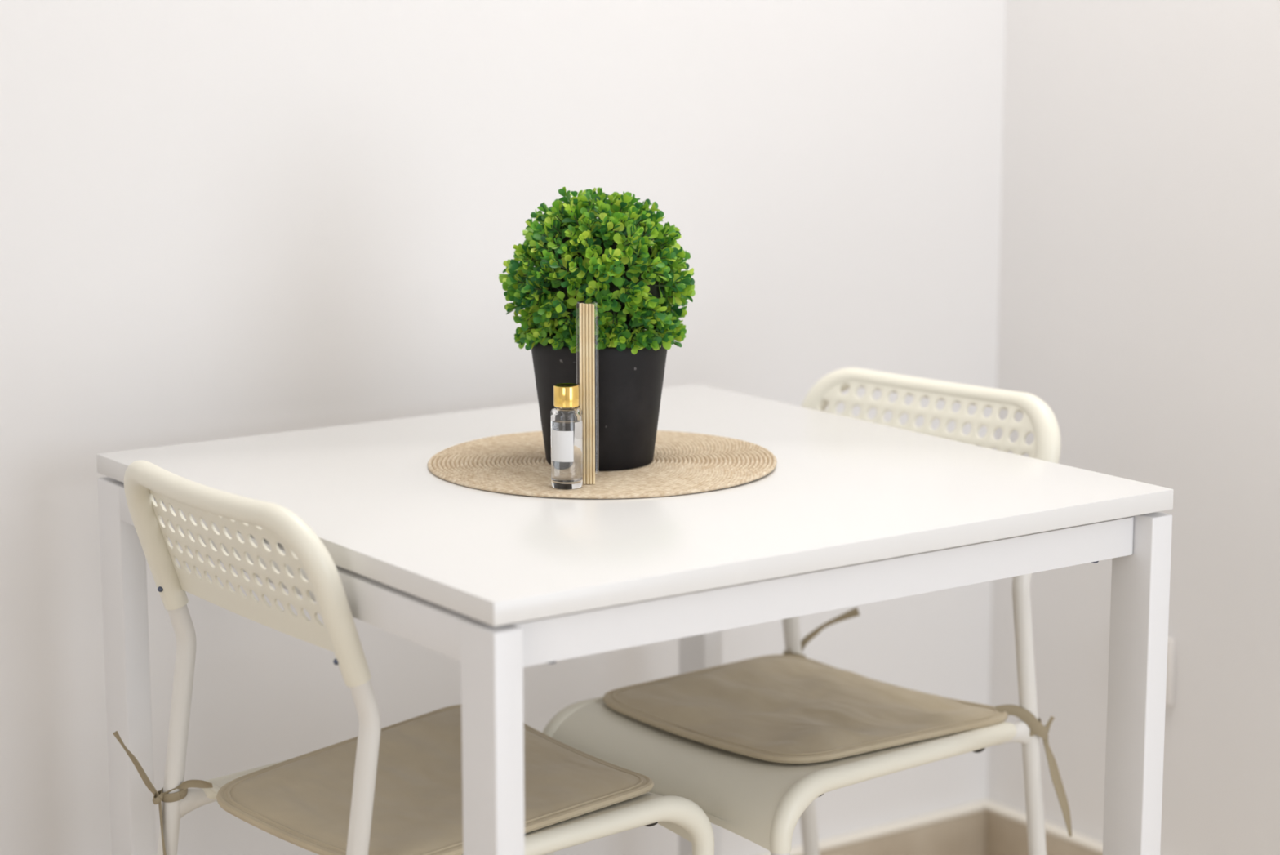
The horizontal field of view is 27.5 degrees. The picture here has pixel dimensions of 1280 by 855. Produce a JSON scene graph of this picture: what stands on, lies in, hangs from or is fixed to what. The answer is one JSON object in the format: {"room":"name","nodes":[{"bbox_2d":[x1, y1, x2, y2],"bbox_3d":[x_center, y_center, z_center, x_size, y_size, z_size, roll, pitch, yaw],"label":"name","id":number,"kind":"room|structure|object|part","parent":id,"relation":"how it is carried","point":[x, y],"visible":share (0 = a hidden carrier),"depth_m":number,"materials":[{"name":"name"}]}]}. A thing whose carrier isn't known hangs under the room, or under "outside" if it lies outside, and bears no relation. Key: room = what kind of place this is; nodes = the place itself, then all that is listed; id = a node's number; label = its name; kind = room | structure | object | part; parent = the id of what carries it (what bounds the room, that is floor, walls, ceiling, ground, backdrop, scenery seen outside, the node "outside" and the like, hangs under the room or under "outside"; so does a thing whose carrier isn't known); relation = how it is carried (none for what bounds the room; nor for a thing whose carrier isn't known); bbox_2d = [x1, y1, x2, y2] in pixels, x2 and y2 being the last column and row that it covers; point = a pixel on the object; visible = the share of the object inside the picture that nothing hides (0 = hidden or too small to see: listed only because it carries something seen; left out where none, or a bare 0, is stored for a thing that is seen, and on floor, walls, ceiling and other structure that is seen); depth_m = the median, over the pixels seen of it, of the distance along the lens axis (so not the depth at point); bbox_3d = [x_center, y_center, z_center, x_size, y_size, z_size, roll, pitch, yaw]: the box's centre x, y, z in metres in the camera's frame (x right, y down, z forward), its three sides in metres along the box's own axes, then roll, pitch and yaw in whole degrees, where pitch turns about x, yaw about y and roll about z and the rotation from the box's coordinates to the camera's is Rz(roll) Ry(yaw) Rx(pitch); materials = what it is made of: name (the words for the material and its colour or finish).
{"room":"dining room","nodes":[
{"label":"dining room","id":0,"kind":"room"},
{"bbox_2d":[0,0,1005,854],"bbox_3d":[-1.168,-0.512,2.315,4.185,2.850,0.120,-7,12,-35],"label":"wall","id":1,"kind":"structure","parent":0,"point":[220,219],"depth_m":2.94,"materials":[{"name":"white paint"}]},
{"bbox_2d":[763,801,986,854],"bbox_3d":[-1.127,0.760,2.487,3.945,0.086,0.020,-7,12,-35],"label":"baseboard","id":2,"kind":"structure","parent":1,"relation":"attached to","point":[961,829],"depth_m":3.52,"materials":[{"name":"wood"}]},
{"bbox_2d":[531,330,666,471],"bbox_3d":[-0.040,-0.027,2.548,0.134,0.122,0.134,-7,12,-35],"label":"pot","id":3,"kind":"object","parent":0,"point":[629,376],"depth_m":2.50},
{"bbox_2d":[986,0,1279,854],"bbox_3d":[1.738,-0.409,1.732,0.120,2.850,4.200,-7,12,-35],"label":"wall","id":4,"kind":"structure","parent":0,"point":[1139,299],"depth_m":3.26,"materials":[{"name":"white paint"}]},
{"bbox_2d":[976,799,1102,854],"bbox_3d":[1.647,0.851,1.968,0.020,0.086,4.080,-7,12,-35],"label":"baseboard","id":5,"kind":"structure","parent":4,"relation":"attached to","point":[1006,833],"depth_m":3.53,"materials":[{"name":"tile"}]},
{"bbox_2d":[1165,637,1175,705],"bbox_3d":[0.643,0.302,3.320,0.014,0.086,0.086,-7,12,-35],"label":"wall outlet","id":6,"kind":"object","parent":4,"relation":"attached to","point":[1171,642],"visible":0.13,"depth_m":3.29,"materials":[{"name":"white plastic"}]},
{"bbox_3d":[0.044,1.145,0.872,3.945,0.100,4.080,-7,12,-35],"label":"floor","id":7,"kind":"structure","parent":0,"visible":0},
{"bbox_2d":[124,459,714,854],"bbox_3d":[-0.216,0.409,2.478,0.470,0.780,0.357,-8,13,-37],"label":"chair","id":8,"kind":"object","parent":7,"relation":"on","point":[144,480],"visible":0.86,"depth_m":2.34,"materials":[{"name":"white plastic"}]},
{"bbox_3d":[-0.463,0.454,2.508,0.098,0.657,0.019,-8,13,-37],"label":"leg","id":9,"kind":"part","parent":8,"relation":"part of","materials":[{"name":"white"}]},
{"bbox_3d":[-0.425,0.357,2.520,0.053,0.036,0.017,-8,13,-37],"label":"seat rail","id":10,"kind":"part","parent":8,"relation":"part of","materials":[{"name":"white"}]},
{"bbox_3d":[-0.358,0.115,2.315,0.057,0.129,0.319,-8,13,-37],"label":"backrest","id":11,"kind":"part","parent":8,"relation":"part of","materials":[{"name":"white plastic"}]},
{"bbox_3d":[-0.261,0.501,2.247,0.098,0.657,0.019,-8,13,-36],"label":"leg","id":12,"kind":"part","parent":8,"relation":"part of","materials":[{"name":"white metal"}]},
{"bbox_2d":[112,703,653,854],"bbox_3d":[-0.222,0.380,2.479,0.408,0.175,0.395,-8,13,-37],"label":"seat cushion","id":13,"kind":"object","parent":8,"relation":"on","point":[304,801],"visible":0.85,"depth_m":2.46,"materials":[{"name":"beige fabric"}]},
{"bbox_3d":[-0.174,0.366,2.503,0.354,0.065,0.333,-8,13,-37],"label":"seat","id":14,"kind":"part","parent":8,"relation":"part of","materials":[{"name":"white plastic"}]},
{"bbox_2d":[96,383,1173,854],"bbox_3d":[-0.023,0.406,2.600,0.750,0.740,0.750,-7,12,-35],"label":"dining table","id":15,"kind":"object","parent":7,"relation":"on","point":[851,512],"visible":0.72,"depth_m":2.38,"materials":[{"name":"white"}]},
{"bbox_3d":[-0.519,0.403,2.677,0.027,0.712,0.052,-7,12,-35],"label":"leg","id":16,"kind":"part","parent":15,"relation":"part of","materials":[{"name":"white"}]},
{"bbox_3d":[-0.322,0.121,2.334,0.018,0.035,0.650,-7,12,-35],"label":"rail","id":17,"kind":"part","parent":15,"relation":"part of","materials":[{"name":"white"}]},
{"bbox_3d":[-0.117,0.504,2.116,0.027,0.712,0.052,-7,12,-35],"label":"leg","id":18,"kind":"part","parent":15,"relation":"part of","materials":[{"name":"white metal"}]},
{"bbox_2d":[427,430,777,498],"bbox_3d":[-0.037,0.033,2.567,0.342,0.006,0.344,1,10,4],"label":"placemat","id":19,"kind":"object","parent":15,"relation":"on","point":[682,463],"visible":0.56,"depth_m":2.53,"materials":[{"name":"wicker"}]},
{"bbox_2d":[551,382,582,488],"bbox_3d":[-0.068,0.008,2.427,0.030,0.096,0.030,-7,12,-35],"label":"bottle","id":20,"kind":"object","parent":19,"relation":"on","point":[566,419],"visible":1,"depth_m":2.42,"materials":[{"name":"clear glass"}]},
{"bbox_2d":[498,186,695,471],"bbox_3d":[-0.040,-0.099,2.535,0.185,0.269,0.190,-2,10,-12],"label":"potted topiary","id":21,"kind":"object","parent":19,"relation":"on","point":[585,248],"visible":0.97,"depth_m":2.48,"materials":[{"name":"green plant"}]},
{"bbox_3d":[-0.049,-0.037,2.446,0.033,0.158,0.035,-7,12,-35],"label":"clear sleeve","id":22,"kind":"object","parent":19,"relation":"on","visible":0},
{"bbox_2d":[578,302,582,409],"bbox_3d":[-0.055,-0.032,2.445,0.002,0.168,0.028,0,10,-1],"label":"stick","id":23,"kind":"object","parent":22,"relation":"in","point":[580,304],"visible":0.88,"depth_m":2.44,"materials":[{"name":"brown wood"}]},
{"bbox_2d":[582,302,583,413],"bbox_3d":[-0.054,-0.032,2.448,0.002,0.167,0.027,0,10,-1],"label":"stick","id":24,"kind":"object","parent":22,"relation":"in","point":[582,303],"visible":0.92,"depth_m":2.44,"materials":[{"name":"brown wood"}]},
{"bbox_2d":[582,303,585,484],"bbox_3d":[-0.052,-0.031,2.445,0.002,0.167,0.027,0,10,-1],"label":"stick","id":25,"kind":"object","parent":22,"relation":"in","point":[583,304],"visible":1,"depth_m":2.44,"materials":[{"name":"brown wood"}]},
{"bbox_2d":[585,337,586,483],"bbox_3d":[-0.051,-0.032,2.448,0.002,0.167,0.027,0,10,-1],"label":"stick","id":26,"kind":"object","parent":22,"relation":"in","point":[585,338],"visible":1,"depth_m":2.45,"materials":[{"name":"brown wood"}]},
{"bbox_2d":[585,303,588,484],"bbox_3d":[-0.049,-0.031,2.445,0.002,0.167,0.027,0,10,-1],"label":"stick","id":27,"kind":"object","parent":22,"relation":"in","point":[586,304],"visible":1,"depth_m":2.44,"materials":[{"name":"brown wood"}]},
{"bbox_2d":[587,303,589,483],"bbox_3d":[-0.048,-0.032,2.448,0.002,0.167,0.027,0,10,-1],"label":"stick","id":28,"kind":"object","parent":22,"relation":"in","point":[588,304],"visible":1,"depth_m":2.45,"materials":[{"name":"brown wood"}]},
{"bbox_2d":[588,303,591,484],"bbox_3d":[-0.046,-0.031,2.445,0.002,0.167,0.027,0,10,-1],"label":"stick","id":29,"kind":"object","parent":22,"relation":"in","point":[589,304],"visible":1,"depth_m":2.44,"materials":[{"name":"brown wood"}]},
{"bbox_2d":[591,303,592,483],"bbox_3d":[-0.045,-0.032,2.448,0.002,0.166,0.027,0,10,-1],"label":"stick","id":30,"kind":"object","parent":22,"relation":"in","point":[591,304],"visible":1,"depth_m":2.45,"materials":[{"name":"brown wood"}]},
{"bbox_2d":[591,304,595,484],"bbox_3d":[-0.043,-0.031,2.445,0.002,0.166,0.027,0,10,-1],"label":"stick","id":31,"kind":"object","parent":22,"relation":"in","point":[593,305],"visible":1,"depth_m":2.44,"materials":[{"name":"brown wood"}]},
{"bbox_3d":[0.071,0.328,3.087,0.027,0.712,0.052,-7,12,-35],"label":"leg","id":32,"kind":"part","parent":15,"relation":"part of","materials":[{"name":"white metal"}]},
{"bbox_3d":[0.177,0.136,2.264,0.697,0.036,0.018,-7,12,-35],"label":"rail","id":33,"kind":"part","parent":15,"relation":"part of","materials":[{"name":"white"}]},
{"bbox_3d":[0.474,0.429,2.526,0.027,0.712,0.052,-7,12,-35],"label":"leg","id":34,"kind":"part","parent":15,"relation":"part of","materials":[{"name":"white"}]},
{"bbox_2d":[542,367,1061,854],"bbox_3d":[0.175,0.358,2.756,0.470,0.780,0.358,-10,14,-43],"label":"chair","id":35,"kind":"object","parent":7,"relation":"on","point":[762,802],"visible":0.44,"depth_m":2.70,"materials":[{"name":"white plastic"}]},
{"bbox_3d":[0.137,0.328,2.713,0.354,0.065,0.333,-10,14,-43],"label":"seat","id":36,"kind":"part","parent":35,"relation":"part of","materials":[{"name":"white plastic"}]},
{"bbox_3d":[0.132,0.585,2.518,0.022,0.393,0.018,-10,14,-43],"label":"leg","id":37,"kind":"part","parent":35,"relation":"part of","materials":[{"name":"white metal"}]},
{"bbox_3d":[0.190,0.363,3.008,0.098,0.657,0.019,-10,14,-43],"label":"leg","id":38,"kind":"part","parent":35,"relation":"part of","materials":[{"name":"white"}]},
{"bbox_2d":[603,606,1071,836],"bbox_3d":[0.205,0.336,2.763,0.396,0.183,0.388,-10,14,-43],"label":"seat cushion","id":39,"kind":"object","parent":35,"relation":"on","point":[788,707],"visible":0.99,"depth_m":2.73,"materials":[{"name":"beige fabric"}]},
{"bbox_3d":[0.302,0.022,2.821,0.057,0.129,0.319,-10,14,-43],"label":"backrest","id":40,"kind":"part","parent":35,"relation":"part of","materials":[{"name":"white plastic"}]},
{"bbox_3d":[0.388,0.320,2.724,0.053,0.036,0.017,-10,14,-43],"label":"seat rail","id":41,"kind":"part","parent":35,"relation":"part of","materials":[{"name":"white"}]},
{"bbox_3d":[0.422,0.405,2.773,0.098,0.657,0.019,-10,14,-43],"label":"leg","id":42,"kind":"part","parent":35,"relation":"part of","materials":[{"name":"white metal"}]}
]}

